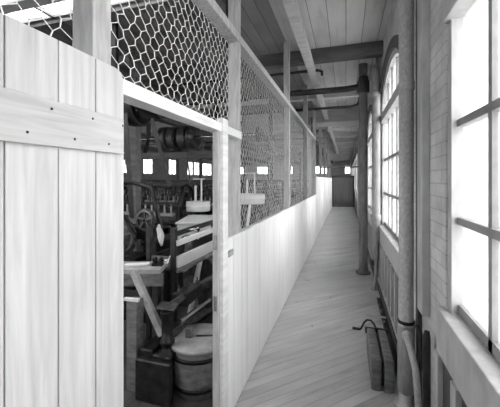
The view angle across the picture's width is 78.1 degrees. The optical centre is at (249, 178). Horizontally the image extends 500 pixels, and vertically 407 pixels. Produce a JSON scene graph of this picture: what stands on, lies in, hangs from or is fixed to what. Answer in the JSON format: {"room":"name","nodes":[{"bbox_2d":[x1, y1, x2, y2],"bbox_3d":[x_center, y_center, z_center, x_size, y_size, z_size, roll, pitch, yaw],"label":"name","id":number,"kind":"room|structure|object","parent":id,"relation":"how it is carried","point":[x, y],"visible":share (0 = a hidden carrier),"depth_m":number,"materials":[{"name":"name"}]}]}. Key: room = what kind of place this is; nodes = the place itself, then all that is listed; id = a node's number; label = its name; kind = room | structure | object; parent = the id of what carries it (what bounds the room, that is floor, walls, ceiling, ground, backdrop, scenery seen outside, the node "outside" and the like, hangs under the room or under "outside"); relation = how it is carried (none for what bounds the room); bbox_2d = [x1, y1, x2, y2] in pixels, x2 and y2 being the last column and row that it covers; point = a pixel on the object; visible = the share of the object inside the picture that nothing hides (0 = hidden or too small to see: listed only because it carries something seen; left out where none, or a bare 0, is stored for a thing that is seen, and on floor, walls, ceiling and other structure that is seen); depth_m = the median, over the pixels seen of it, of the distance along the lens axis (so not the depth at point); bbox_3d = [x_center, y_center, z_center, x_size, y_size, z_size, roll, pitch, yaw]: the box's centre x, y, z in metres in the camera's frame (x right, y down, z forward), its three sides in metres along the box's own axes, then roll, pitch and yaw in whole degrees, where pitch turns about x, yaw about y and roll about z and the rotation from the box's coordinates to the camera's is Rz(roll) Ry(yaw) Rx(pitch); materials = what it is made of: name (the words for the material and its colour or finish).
{"room":"factory corridor","nodes":[
{"label":"factory corridor","id":0,"kind":"room"},
{"bbox_2d":[123,150,212,191],"bbox_3d":[-7.202,-0.175,17.430,0.120,3.550,37.000,0,0,17],"label":"wall","id":1,"kind":"structure","parent":0,"point":[158,173],"depth_m":22.06,"materials":[{"name":"grey wood"}]},
{"bbox_2d":[144,159,152,173],"bbox_3d":[-6.519,-0.865,19.626,0.080,1.070,1.000,0,0,17],"label":"window","id":2,"kind":"structure","parent":1,"relation":"in","point":[152,159],"depth_m":19.76,"materials":[{"name":"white glass"}]},
{"bbox_2d":[169,159,175,174],"bbox_3d":[-5.656,-0.865,22.395,0.080,1.070,1.000,0,0,17],"label":"window","id":3,"kind":"structure","parent":1,"relation":"in","point":[169,159],"depth_m":22.37,"materials":[{"name":"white glass"}]},
{"bbox_2d":[5,0,393,151],"bbox_3d":[-1.154,-2.025,15.546,13.150,0.150,37.000,0,0,17],"label":"ceiling","id":4,"kind":"structure","parent":0,"point":[261,31],"depth_m":4.22,"materials":[{"name":"grey wood"}]},
{"bbox_2d":[0,0,67,13],"bbox_3d":[-4.806,-1.855,3.906,12.500,0.190,0.140,0,0,17],"label":"ceiling beam","id":5,"kind":"structure","parent":4,"relation":"attached to","point":[24,4],"depth_m":3.11,"materials":[{"name":"white wood"}]},
{"bbox_2d":[4,0,146,24],"bbox_3d":[-1.923,-2.025,3.411,2.500,0.050,0.530,0,0,17],"label":"window","id":6,"kind":"structure","parent":4,"relation":"attached to","point":[49,15],"depth_m":3.76,"materials":[{"name":"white glass"}]},
{"bbox_2d":[111,0,248,126],"bbox_3d":[-1.546,-1.278,3.781,3.200,1.344,0.507,0,0,17],"label":"shaft","id":7,"kind":"object","parent":4,"relation":"hanging from","point":[142,117],"visible":0.25,"depth_m":3.64,"materials":[{"name":"black metal"}]},
{"bbox_2d":[123,104,134,218],"bbox_3d":[-1.470,-0.180,3.720,0.066,1.371,0.449,0,0,-9],"label":"belt","id":8,"kind":"object","parent":7,"relation":"hanging from","point":[125,116],"visible":0.86,"depth_m":3.71,"materials":[{"name":"leather"}]},
{"bbox_2d":[123,91,283,159],"bbox_3d":[-1.564,-1.205,7.085,4.800,1.490,0.609,0,0,17],"label":"shaft","id":9,"kind":"object","parent":4,"relation":"hanging from","point":[169,137],"visible":0.62,"depth_m":6.87,"materials":[{"name":"metal"}]},
{"bbox_2d":[185,138,190,193],"bbox_3d":[-1.292,-0.300,6.446,0.028,1.212,0.694,0,0,-19],"label":"belt","id":10,"kind":"object","parent":9,"relation":"hanging from","point":[185,138],"visible":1,"depth_m":6.48,"materials":[{"name":"leather"}]},
{"bbox_2d":[128,108,358,132],"bbox_3d":[-2.799,-1.775,10.351,12.500,0.350,0.140,0,0,17],"label":"ceiling beam","id":11,"kind":"structure","parent":4,"relation":"attached to","point":[340,114],"depth_m":8.93,"materials":[{"name":"grey wood"}]},
{"bbox_2d":[141,131,357,143],"bbox_3d":[-1.550,-1.855,14.361,12.500,0.190,0.140,0,0,17],"label":"ceiling beam","id":12,"kind":"structure","parent":4,"relation":"attached to","point":[342,133],"depth_m":13.16,"materials":[{"name":"grey wood"}]},
{"bbox_2d":[143,124,358,135],"bbox_3d":[-2.174,-1.855,12.355,12.500,0.190,0.140,0,0,17],"label":"ceiling beam","id":13,"kind":"structure","parent":4,"relation":"attached to","point":[275,128],"depth_m":11.27,"materials":[{"name":"grey wood"}]},
{"bbox_2d":[168,0,332,163],"bbox_3d":[3.023,-1.640,14.245,0.200,0.240,37.000,0,0,17],"label":"ceiling beam","id":14,"kind":"structure","parent":13,"relation":"attached to","point":[243,66],"depth_m":3.36,"materials":[{"name":"grey wood"}]},
{"bbox_2d":[165,69,323,86],"bbox_3d":[-0.202,-1.696,5.300,2.862,0.112,0.044,0,0,17],"label":"rod","id":15,"kind":"object","parent":14,"relation":"attached to","point":[317,70],"visible":0.7,"depth_m":5.26,"materials":[{"name":"metal"}]},
{"bbox_2d":[121,40,382,82],"bbox_3d":[-4.077,-1.855,6.245,12.500,0.190,0.140,0,0,17],"label":"ceiling beam","id":16,"kind":"structure","parent":4,"relation":"attached to","point":[374,49],"depth_m":4.71,"materials":[{"name":"grey wood"}]},
{"bbox_2d":[149,138,356,147],"bbox_3d":[-0.910,-1.855,16.413,12.500,0.190,0.140,0,0,17],"label":"ceiling beam","id":17,"kind":"structure","parent":4,"relation":"attached to","point":[337,140],"depth_m":15.37,"materials":[{"name":"grey wood"}]},
{"bbox_2d":[169,143,355,151],"bbox_3d":[-0.256,-1.855,18.514,12.500,0.190,0.140,0,0,17],"label":"ceiling beam","id":18,"kind":"structure","parent":4,"relation":"attached to","point":[337,144],"depth_m":17.45,"materials":[{"name":"grey wood"}]},
{"bbox_2d":[197,147,354,151],"bbox_3d":[0.398,-1.855,20.614,12.500,0.190,0.140,0,0,17],"label":"ceiling beam","id":19,"kind":"structure","parent":4,"relation":"attached to","point":[333,148],"depth_m":19.02,"materials":[{"name":"grey wood"}]},
{"bbox_2d":[185,86,370,108],"bbox_3d":[-3.423,-1.855,8.345,12.500,0.190,0.140,0,0,17],"label":"ceiling beam","id":20,"kind":"structure","parent":4,"relation":"attached to","point":[351,94],"depth_m":6.86,"materials":[{"name":"grey wood"}]},
{"bbox_2d":[141,133,269,164],"bbox_3d":[-2.944,-1.640,16.104,0.200,0.240,37.000,0,0,17],"label":"ceiling beam","id":21,"kind":"structure","parent":20,"relation":"attached to","point":[142,134],"depth_m":17.23,"materials":[{"name":"grey wood"}]},
{"bbox_2d":[154,117,298,163],"bbox_3d":[-0.128,-1.640,15.227,0.200,0.240,37.000,0,0,17],"label":"ceiling beam","id":22,"kind":"structure","parent":20,"relation":"attached to","point":[166,120],"depth_m":9.38,"materials":[{"name":"grey wood"}]},
{"bbox_2d":[282,0,338,153],"bbox_3d":[2.180,-1.725,8.748,0.120,0.070,26.000,0,0,17],"label":"ceiling beam","id":23,"kind":"structure","parent":20,"relation":"attached to","point":[291,7],"depth_m":3.96,"materials":[{"name":"grey wood"}]},
{"bbox_2d":[205,97,358,116],"bbox_3d":[0.260,-1.755,7.376,4.510,0.390,0.060,0,0,17],"label":"pipe","id":24,"kind":"object","parent":4,"relation":"attached to","point":[357,104],"visible":0.49,"depth_m":6.99,"materials":[{"name":"metal"}]},
{"bbox_2d":[241,155,351,159],"bbox_3d":[2.361,-1.855,26.916,12.500,0.190,0.140,0,0,17],"label":"ceiling beam","id":25,"kind":"structure","parent":4,"relation":"attached to","point":[351,155],"depth_m":25.67,"materials":[{"name":"wood"}]},
{"bbox_2d":[242,159,350,161],"bbox_3d":[3.669,-1.855,31.116,12.500,0.190,0.140,0,0,17],"label":"ceiling beam","id":26,"kind":"structure","parent":4,"relation":"attached to","point":[331,159],"depth_m":29.68,"materials":[{"name":"grey wood"}]},
{"bbox_2d":[241,157,351,160],"bbox_3d":[3.015,-1.855,29.016,12.500,0.190,0.140,0,0,17],"label":"ceiling beam","id":27,"kind":"structure","parent":4,"relation":"attached to","point":[348,157],"depth_m":27.97,"materials":[{"name":"wood"}]},
{"bbox_2d":[250,153,352,157],"bbox_3d":[1.707,-1.855,24.815,12.500,0.190,0.140,0,0,17],"label":"ceiling beam","id":28,"kind":"structure","parent":4,"relation":"attached to","point":[336,154],"depth_m":23.21,"materials":[{"name":"wood"}]},
{"bbox_2d":[292,150,353,154],"bbox_3d":[1.052,-1.855,22.715,12.500,0.190,0.140,0,0,17],"label":"ceiling beam","id":29,"kind":"structure","parent":4,"relation":"attached to","point":[343,151],"depth_m":21.04,"materials":[{"name":"wood"}]},
{"bbox_2d":[123,194,398,406],"bbox_3d":[-1.035,1.660,15.509,12.800,0.120,37.000,0,0,17],"label":"floor","id":30,"kind":"structure","parent":0,"point":[324,363],"depth_m":3.07,"materials":[{"name":"grey wood"}]},
{"bbox_2d":[124,296,143,391],"bbox_3d":[-0.877,1.245,2.345,0.118,0.711,0.124,0,0,17],"label":"post","id":31,"kind":"object","parent":30,"relation":"on","point":[135,305],"visible":0.88,"depth_m":2.32,"materials":[{"name":"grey wood"}]},
{"bbox_2d":[118,49,153,251],"bbox_3d":[-1.747,-0.175,4.681,0.260,3.550,0.600,0,0,17],"label":"post","id":32,"kind":"object","parent":30,"relation":"on","point":[134,132],"visible":0.56,"depth_m":4.61,"materials":[{"name":"grey wood"}]},
{"bbox_2d":[131,52,171,185],"bbox_3d":[-1.442,-0.850,4.534,0.582,1.914,0.057,0,0,-32],"label":"belt","id":33,"kind":"object","parent":32,"relation":"attached to","point":[153,126],"visible":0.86,"depth_m":4.57,"materials":[{"name":"leather"}]},
{"bbox_2d":[123,261,167,337],"bbox_3d":[-1.088,1.198,2.841,0.640,0.805,0.266,0,0,0],"label":"bench","id":34,"kind":"object","parent":30,"relation":"on","point":[154,276],"visible":0.33,"depth_m":2.73,"materials":[{"name":"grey wood"}]},
{"bbox_2d":[124,262,149,266],"bbox_3d":[-1.033,0.782,2.822,0.212,0.023,0.050,0,0,-8],"label":"whitewood lath","id":35,"kind":"object","parent":34,"relation":"on","point":[142,263],"visible":1,"depth_m":2.81,"materials":[{"name":"white wood"}]},
{"bbox_2d":[151,256,169,265],"bbox_3d":[-0.818,0.751,2.824,0.166,0.089,0.080,0,0,8],"label":"bench vise","id":36,"kind":"object","parent":34,"relation":"on","point":[155,262],"visible":1,"depth_m":2.80,"materials":[{"name":"black metal"}]},
{"bbox_2d":[123,180,170,322],"bbox_3d":[-1.407,0.806,3.649,0.943,1.587,0.468,0,0,17],"label":"press","id":37,"kind":"object","parent":30,"relation":"on","point":[132,232],"visible":0.35,"depth_m":3.45,"materials":[{"name":"black metal"}]},
{"bbox_2d":[123,182,195,251],"bbox_3d":[-1.813,0.835,6.116,1.590,1.546,1.013,0,0,17],"label":"machine","id":38,"kind":"object","parent":30,"relation":"on","point":[170,216],"visible":0.34,"depth_m":5.86,"materials":[{"name":"black metal"}]},
{"bbox_2d":[146,180,172,192],"bbox_3d":[-5.087,0.835,17.295,1.590,1.546,1.013,0,0,17],"label":"machine","id":39,"kind":"object","parent":30,"relation":"on","point":[167,187],"visible":0.15,"depth_m":17.22,"materials":[{"name":"black metal"}]},
{"bbox_2d":[146,186,180,198],"bbox_3d":[-3.508,0.835,12.614,1.590,1.546,1.013,0,0,17],"label":"machine","id":40,"kind":"object","parent":30,"relation":"on","point":[148,190],"visible":0.19,"depth_m":12.25,"materials":[{"name":"black metal"}]},
{"bbox_2d":[0,0,331,406],"bbox_3d":[1.667,-0.175,8.016,0.126,3.550,19.499,0,0,17],"label":"wall","id":41,"kind":"structure","parent":30,"relation":"on","point":[257,266],"depth_m":2.31,"materials":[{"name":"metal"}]},
{"bbox_2d":[0,12,123,406],"bbox_3d":[-0.564,0.608,0.546,0.042,1.925,0.985,0,0,17],"label":"plank door","id":42,"kind":"structure","parent":41,"relation":"in","point":[62,121],"depth_m":0.78,"materials":[{"name":"white wood"}]},
{"bbox_2d":[143,181,190,207],"bbox_3d":[-2.526,0.835,9.375,1.590,1.546,1.013,0,0,12],"label":"machine","id":43,"kind":"object","parent":30,"relation":"on","point":[146,196],"visible":0.34,"depth_m":9.09,"materials":[{"name":"black metal"}]},
{"bbox_2d":[135,274,212,406],"bbox_3d":[-0.537,1.245,2.698,0.290,0.710,1.072,0,0,17],"label":"engine","id":44,"kind":"object","parent":30,"relation":"on","point":[154,365],"visible":0.88,"depth_m":2.25,"materials":[{"name":"black metal"}]},
{"bbox_2d":[130,270,161,336],"bbox_3d":[-0.811,0.980,2.442,0.336,0.493,0.084,0,0,21],"label":"plank","id":45,"kind":"object","parent":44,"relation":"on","point":[153,315],"visible":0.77,"depth_m":2.42,"materials":[{"name":"grey wood"}]},
{"bbox_2d":[173,148,181,191],"bbox_3d":[-4.145,-0.175,17.630,0.260,3.550,0.600,0,0,17],"label":"post","id":46,"kind":"object","parent":30,"relation":"on","point":[179,149],"visible":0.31,"depth_m":17.57,"materials":[{"name":"wood"}]},
{"bbox_2d":[146,220,212,340],"bbox_3d":[-0.606,1.035,3.592,0.423,1.130,1.306,0,0,21],"label":"wooden frame","id":47,"kind":"object","parent":30,"relation":"on","point":[202,251],"visible":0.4,"depth_m":3.12,"materials":[{"name":"wood"}]},
{"bbox_2d":[156,224,163,245],"bbox_3d":[-0.875,0.545,2.999,0.087,0.210,0.036,0,0,17],"label":"rag","id":48,"kind":"object","parent":47,"relation":"hanging from","point":[160,234],"visible":1,"depth_m":2.99,"materials":[{"name":"white fabric"}]},
{"bbox_2d":[182,227,198,252],"bbox_3d":[-0.656,0.697,3.410,0.140,0.326,0.259,0,0,17],"label":"metal fitting","id":49,"kind":"object","parent":47,"relation":"on","point":[188,246],"visible":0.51,"depth_m":3.33,"materials":[{"name":"metal"}]},
{"bbox_2d":[246,199,251,225],"bbox_3d":[-0.015,0.485,4.273,0.035,0.357,1.091,0,0,3],"label":"pole","id":50,"kind":"object","parent":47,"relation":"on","point":[249,210],"visible":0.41,"depth_m":4.25,"materials":[{"name":"white wood"}]},
{"bbox_2d":[172,323,212,400],"bbox_3d":[-0.402,1.413,2.409,0.450,0.375,0.450,0,0,17],"label":"barrel","id":51,"kind":"object","parent":30,"relation":"on","point":[193,360],"visible":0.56,"depth_m":2.23,"materials":[{"name":"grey wood"}]},
{"bbox_2d":[185,326,193,337],"bbox_3d":[-0.475,1.196,2.410,0.050,0.073,0.050,0,0,17],"label":"wood block","id":52,"kind":"object","parent":51,"relation":"on","point":[189,330],"visible":1,"depth_m":2.39,"materials":[{"name":"grey wood"}]},
{"bbox_2d":[175,215,212,287],"bbox_3d":[-0.651,1.100,4.703,0.760,1.000,0.940,0,0,0],"label":"table","id":53,"kind":"object","parent":30,"relation":"on","point":[190,220],"visible":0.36,"depth_m":4.27,"materials":[{"name":"wood"}]},
{"bbox_2d":[180,180,209,205],"bbox_3d":[-2.944,0.835,16.104,1.590,1.546,1.013,0,0,17],"label":"machine","id":54,"kind":"object","parent":30,"relation":"on","point":[186,193],"visible":0.12,"depth_m":16.06,"materials":[{"name":"black metal"}]},
{"bbox_2d":[183,295,212,307],"bbox_3d":[-0.496,1.580,4.040,1.104,0.030,0.618,0,0,23],"label":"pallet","id":55,"kind":"object","parent":30,"relation":"on","point":[196,300],"visible":0.02,"depth_m":3.87,"materials":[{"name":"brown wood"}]},
{"bbox_2d":[186,178,210,271],"bbox_3d":[-0.925,0.794,5.504,0.437,1.612,0.437,0,0,17],"label":"machine","id":56,"kind":"object","parent":30,"relation":"on","point":[197,207],"visible":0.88,"depth_m":5.38,"materials":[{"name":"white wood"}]},
{"bbox_2d":[186,201,210,211],"bbox_3d":[-0.925,0.485,5.504,0.437,0.170,0.437,0,0,17],"label":"bowl","id":57,"kind":"object","parent":56,"relation":"on","point":[191,206],"depth_m":5.33,"materials":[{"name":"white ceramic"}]},
{"bbox_2d":[188,184,212,200],"bbox_3d":[-1.562,0.835,11.799,1.590,1.546,1.013,0,0,17],"label":"machine","id":58,"kind":"object","parent":30,"relation":"on","point":[204,191],"visible":0.12,"depth_m":12.13,"materials":[{"name":"black metal"}]},
{"bbox_2d":[199,138,205,200],"bbox_3d":[-2.202,-0.175,13.778,0.260,3.550,0.600,0,0,17],"label":"post","id":59,"kind":"object","parent":30,"relation":"on","point":[203,141],"visible":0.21,"depth_m":13.72,"materials":[{"name":"grey wood"}]},
{"bbox_2d":[188,181,247,227],"bbox_3d":[-0.891,0.835,8.237,1.590,1.546,1.013,0,0,17],"label":"machine","id":60,"kind":"object","parent":30,"relation":"on","point":[198,183],"visible":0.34,"depth_m":8.16,"materials":[{"name":"black metal"}]},
{"bbox_2d":[243,157,245,186],"bbox_3d":[-0.359,-0.175,19.698,0.260,3.550,0.600,0,0,17],"label":"post","id":61,"kind":"object","parent":30,"relation":"on","point":[244,158],"visible":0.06,"depth_m":19.64,"materials":[{"name":"grey wood"}]},
{"bbox_2d":[245,180,259,192],"bbox_3d":[-0.232,0.835,18.087,1.590,1.546,1.013,0,0,17],"label":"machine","id":62,"kind":"object","parent":30,"relation":"on","point":[248,180],"visible":0.08,"depth_m":17.75,"materials":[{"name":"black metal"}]},
{"bbox_2d":[241,173,264,224],"bbox_3d":[0.010,0.739,6.019,0.582,1.722,0.582,0,0,17],"label":"machine","id":63,"kind":"object","parent":30,"relation":"on","point":[252,197],"visible":0.46,"depth_m":5.83,"materials":[{"name":"grey metal"}]},
{"bbox_2d":[245,181,271,218],"bbox_3d":[-0.082,0.835,10.499,1.590,1.546,1.013,0,0,17],"label":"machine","id":64,"kind":"object","parent":30,"relation":"on","point":[259,206],"visible":0.29,"depth_m":10.28,"materials":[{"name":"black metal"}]},
{"bbox_2d":[248,183,269,191],"bbox_3d":[0.665,0.835,22.311,1.590,1.546,1.013,0,0,17],"label":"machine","id":65,"kind":"object","parent":30,"relation":"on","point":[250,183],"visible":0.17,"depth_m":22.05,"materials":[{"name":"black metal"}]},
{"bbox_2d":[266,157,269,179],"bbox_3d":[1.515,-0.175,25.713,0.260,3.550,0.600,0,0,17],"label":"post","id":66,"kind":"object","parent":30,"relation":"on","point":[267,157],"visible":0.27,"depth_m":25.63,"materials":[{"name":"grey wood"}]},
{"bbox_2d":[253,180,283,214],"bbox_3d":[0.894,0.835,13.966,1.590,1.546,1.013,0,0,17],"label":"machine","id":67,"kind":"object","parent":30,"relation":"on","point":[281,181],"visible":0.25,"depth_m":13.75,"materials":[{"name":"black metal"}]},
{"bbox_2d":[267,135,275,213],"bbox_3d":[0.901,-0.175,12.812,0.260,3.550,0.600,0,0,17],"label":"post","id":68,"kind":"object","parent":30,"relation":"on","point":[273,137],"visible":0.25,"depth_m":12.74,"materials":[{"name":"grey wood"}]},
{"bbox_2d":[274,180,299,205],"bbox_3d":[2.136,0.835,18.292,1.590,1.546,1.013,0,0,17],"label":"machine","id":69,"kind":"object","parent":30,"relation":"on","point":[295,184],"visible":0.37,"depth_m":18.05,"materials":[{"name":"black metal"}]},
{"bbox_2d":[290,144,292,204],"bbox_3d":[2.179,-0.175,16.917,0.260,3.550,0.600,0,0,17],"label":"post","id":70,"kind":"object","parent":30,"relation":"on","point":[290,144],"visible":0.23,"depth_m":16.84,"materials":[{"name":"grey wood"}]},
{"bbox_2d":[298,153,302,200],"bbox_3d":[3.428,-0.175,20.927,0.260,3.550,0.600,0,0,17],"label":"post","id":71,"kind":"object","parent":30,"relation":"on","point":[300,170],"visible":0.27,"depth_m":20.88,"materials":[{"name":"grey wood"}]},
{"bbox_2d":[311,117,358,192],"bbox_3d":[2.437,-0.075,8.563,1.440,3.350,0.100,0,0,17],"label":"frame","id":72,"kind":"object","parent":30,"relation":"on","point":[351,122],"visible":0.44,"depth_m":8.54,"materials":[{"name":"paint"}]},
{"bbox_2d":[332,176,353,207],"bbox_3d":[5.196,0.710,17.203,1.190,1.780,0.140,0,0,17],"label":"gate","id":73,"kind":"object","parent":30,"relation":"on","point":[342,186],"visible":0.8,"depth_m":17.23,"materials":[{"name":"grey wood"}]},
{"bbox_2d":[356,63,370,274],"bbox_3d":[1.924,-0.175,5.235,0.240,3.550,0.240,0,0,17],"label":"column","id":74,"kind":"structure","parent":30,"relation":"on","point":[363,82],"depth_m":5.17,"materials":[{"name":"black metal"}]},
{"bbox_2d":[174,84,357,102],"bbox_3d":[-0.871,-1.560,6.105,5.705,0.124,0.104,0,0,17],"label":"pipe","id":75,"kind":"object","parent":74,"relation":"attached to","point":[342,89],"visible":0.46,"depth_m":5.46,"materials":[{"name":"metal"}]},
{"bbox_2d":[352,319,393,393],"bbox_3d":[1.038,1.460,2.627,0.301,0.281,0.634,0,0,17],"label":"wooden block","id":76,"kind":"object","parent":30,"relation":"on","point":[380,358],"visible":1,"depth_m":2.36,"materials":[{"name":"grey wood"}]},
{"bbox_2d":[369,66,380,290],"bbox_3d":[1.906,-0.054,4.723,0.150,3.328,0.652,0,0,17],"label":"pipe","id":77,"kind":"object","parent":30,"relation":"on","point":[374,76],"visible":0.98,"depth_m":4.45,"materials":[{"name":"grey metal"}]},
{"bbox_2d":[366,314,385,317],"bbox_3d":[1.444,1.571,3.530,0.228,0.044,0.022,0,0,44],"label":"stick","id":78,"kind":"object","parent":30,"relation":"on","point":[366,314],"visible":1,"depth_m":3.53,"materials":[{"name":"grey wood"}]},
{"bbox_2d":[376,298,396,378],"bbox_3d":[1.410,1.585,3.148,0.050,0.030,1.950,0,0,17],"label":"plank","id":79,"kind":"object","parent":30,"relation":"on","point":[389,336],"visible":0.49,"depth_m":3.03,"materials":[{"name":"wood"}]},
{"bbox_2d":[394,0,422,406],"bbox_3d":[1.069,-0.174,2.071,0.160,3.551,0.370,0,0,17],"label":"pipe","id":80,"kind":"object","parent":30,"relation":"on","point":[409,371],"visible":0.97,"depth_m":2.13,"materials":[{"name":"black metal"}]},
{"bbox_2d":[422,330,430,406],"bbox_3d":[1.044,1.250,1.822,0.044,0.701,0.044,0,0,17],"label":"pipe stub","id":81,"kind":"object","parent":30,"relation":"on","point":[426,339],"visible":1,"depth_m":1.81,"materials":[{"name":"black metal"}]},
{"bbox_2d":[241,161,350,193],"bbox_3d":[4.392,-0.175,33.353,13.150,3.550,0.300,0,0,17],"label":"wall","id":82,"kind":"structure","parent":0,"point":[334,171],"depth_m":33.14,"materials":[{"name":"paint"}]},
{"bbox_2d":[141,145,249,164],"bbox_3d":[-5.427,-1.640,16.877,0.200,0.240,37.000,0,0,17],"label":"ceiling beam","id":83,"kind":"structure","parent":82,"relation":"attached to","point":[152,149],"depth_m":17.29,"materials":[{"name":"wood"}]},
{"bbox_2d":[351,0,487,406],"bbox_3d":[4.956,-0.175,13.643,0.350,3.550,37.000,0,0,17],"label":"wall","id":84,"kind":"structure","parent":0,"point":[438,32],"depth_m":1.69,"materials":[{"name":"paint"}]},
{"bbox_2d":[354,159,354,194],"bbox_3d":[6.314,-0.265,18.457,0.160,2.370,1.980,0,0,17],"label":"window","id":85,"kind":"structure","parent":84,"relation":"in","point":[354,159],"depth_m":19.32,"materials":[{"name":"clear glass"}]},
{"bbox_2d":[355,155,356,197],"bbox_3d":[5.393,-0.265,15.498,0.160,2.370,1.980,0,0,17],"label":"window","id":86,"kind":"structure","parent":84,"relation":"in","point":[356,155],"depth_m":16.35,"materials":[{"name":"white glass"}]},
{"bbox_2d":[358,128,358,222],"bbox_3d":[3.939,-0.175,11.132,0.070,3.550,0.070,0,0,17],"label":"pipe","id":87,"kind":"object","parent":84,"relation":"attached to","point":[358,128],"visible":0.31,"depth_m":11.11,"materials":[{"name":"grey metal"}]},
{"bbox_2d":[368,112,371,226],"bbox_3d":[2.627,-0.265,6.618,0.160,2.370,1.980,0,0,17],"label":"window","id":88,"kind":"structure","parent":84,"relation":"in","point":[370,117],"depth_m":7.11,"materials":[{"name":"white glass"}]},
{"bbox_2d":[368,105,371,119],"bbox_3d":[2.574,-1.340,6.635,0.028,0.440,2.014,0,0,17],"label":"trim","id":89,"kind":"structure","parent":84,"relation":"attached to","point":[370,106],"depth_m":6.43,"materials":[{"name":"grey wood"}]},
{"bbox_2d":[368,221,372,262],"bbox_3d":[2.558,1.260,6.640,0.025,0.680,1.980,0,0,17],"label":"trim","id":90,"kind":"structure","parent":84,"relation":"attached to","point":[369,225],"depth_m":5.97,"materials":[{"name":"grey wood"}]},
{"bbox_2d":[354,206,414,406],"bbox_3d":[4.739,1.550,13.711,0.015,0.100,37.000,0,0,17],"label":"baseboard","id":91,"kind":"structure","parent":84,"relation":"attached to","point":[389,322],"depth_m":3.51,"materials":[{"name":"wood"}]},
{"bbox_2d":[378,244,398,337],"bbox_3d":[1.636,1.260,3.680,0.025,0.680,1.980,0,0,17],"label":"trim","id":92,"kind":"structure","parent":84,"relation":"attached to","point":[388,280],"depth_m":3.51,"materials":[{"name":"grey wood"}]},
{"bbox_2d":[379,48,398,277],"bbox_3d":[1.705,-0.265,3.659,0.160,2.370,1.980,0,0,17],"label":"window","id":93,"kind":"structure","parent":84,"relation":"in","point":[389,237],"depth_m":3.81,"materials":[{"name":"clear glass"}]},
{"bbox_2d":[380,35,398,103],"bbox_3d":[1.652,-1.340,3.675,0.028,0.440,2.014,0,0,17],"label":"trim","id":94,"kind":"structure","parent":84,"relation":"attached to","point":[394,42],"depth_m":3.65,"materials":[{"name":"grey wood"}]},
{"bbox_2d":[416,0,421,397],"bbox_3d":[1.182,-0.190,2.156,0.024,3.519,0.080,0,0,17],"label":"strip","id":95,"kind":"object","parent":84,"relation":"attached to","point":[418,314],"visible":0.06,"depth_m":2.17,"materials":[{"name":"grey metal"}]},
{"bbox_2d":[417,0,429,316],"bbox_3d":[1.119,-0.544,1.987,0.044,2.809,0.140,0,0,17],"label":"board","id":96,"kind":"object","parent":84,"relation":"attached to","point":[423,6],"visible":1,"depth_m":1.93,"materials":[{"name":"grey wood"}]},
{"bbox_2d":[434,349,461,406],"bbox_3d":[0.714,1.260,0.720,0.025,0.680,1.980,0,0,17],"label":"trim","id":97,"kind":"structure","parent":84,"relation":"attached to","point":[455,396],"depth_m":1.60,"materials":[{"name":"grey wood"}]},
{"bbox_2d":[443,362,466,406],"bbox_3d":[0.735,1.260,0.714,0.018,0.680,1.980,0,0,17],"label":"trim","id":98,"kind":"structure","parent":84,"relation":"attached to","point":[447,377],"depth_m":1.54,"materials":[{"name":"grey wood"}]},
{"bbox_2d":[435,0,499,406],"bbox_3d":[0.783,-0.265,0.699,0.160,2.370,1.980,0,0,17],"label":"window","id":99,"kind":"structure","parent":84,"relation":"in","point":[469,349],"depth_m":1.47,"materials":[{"name":"clear glass"}]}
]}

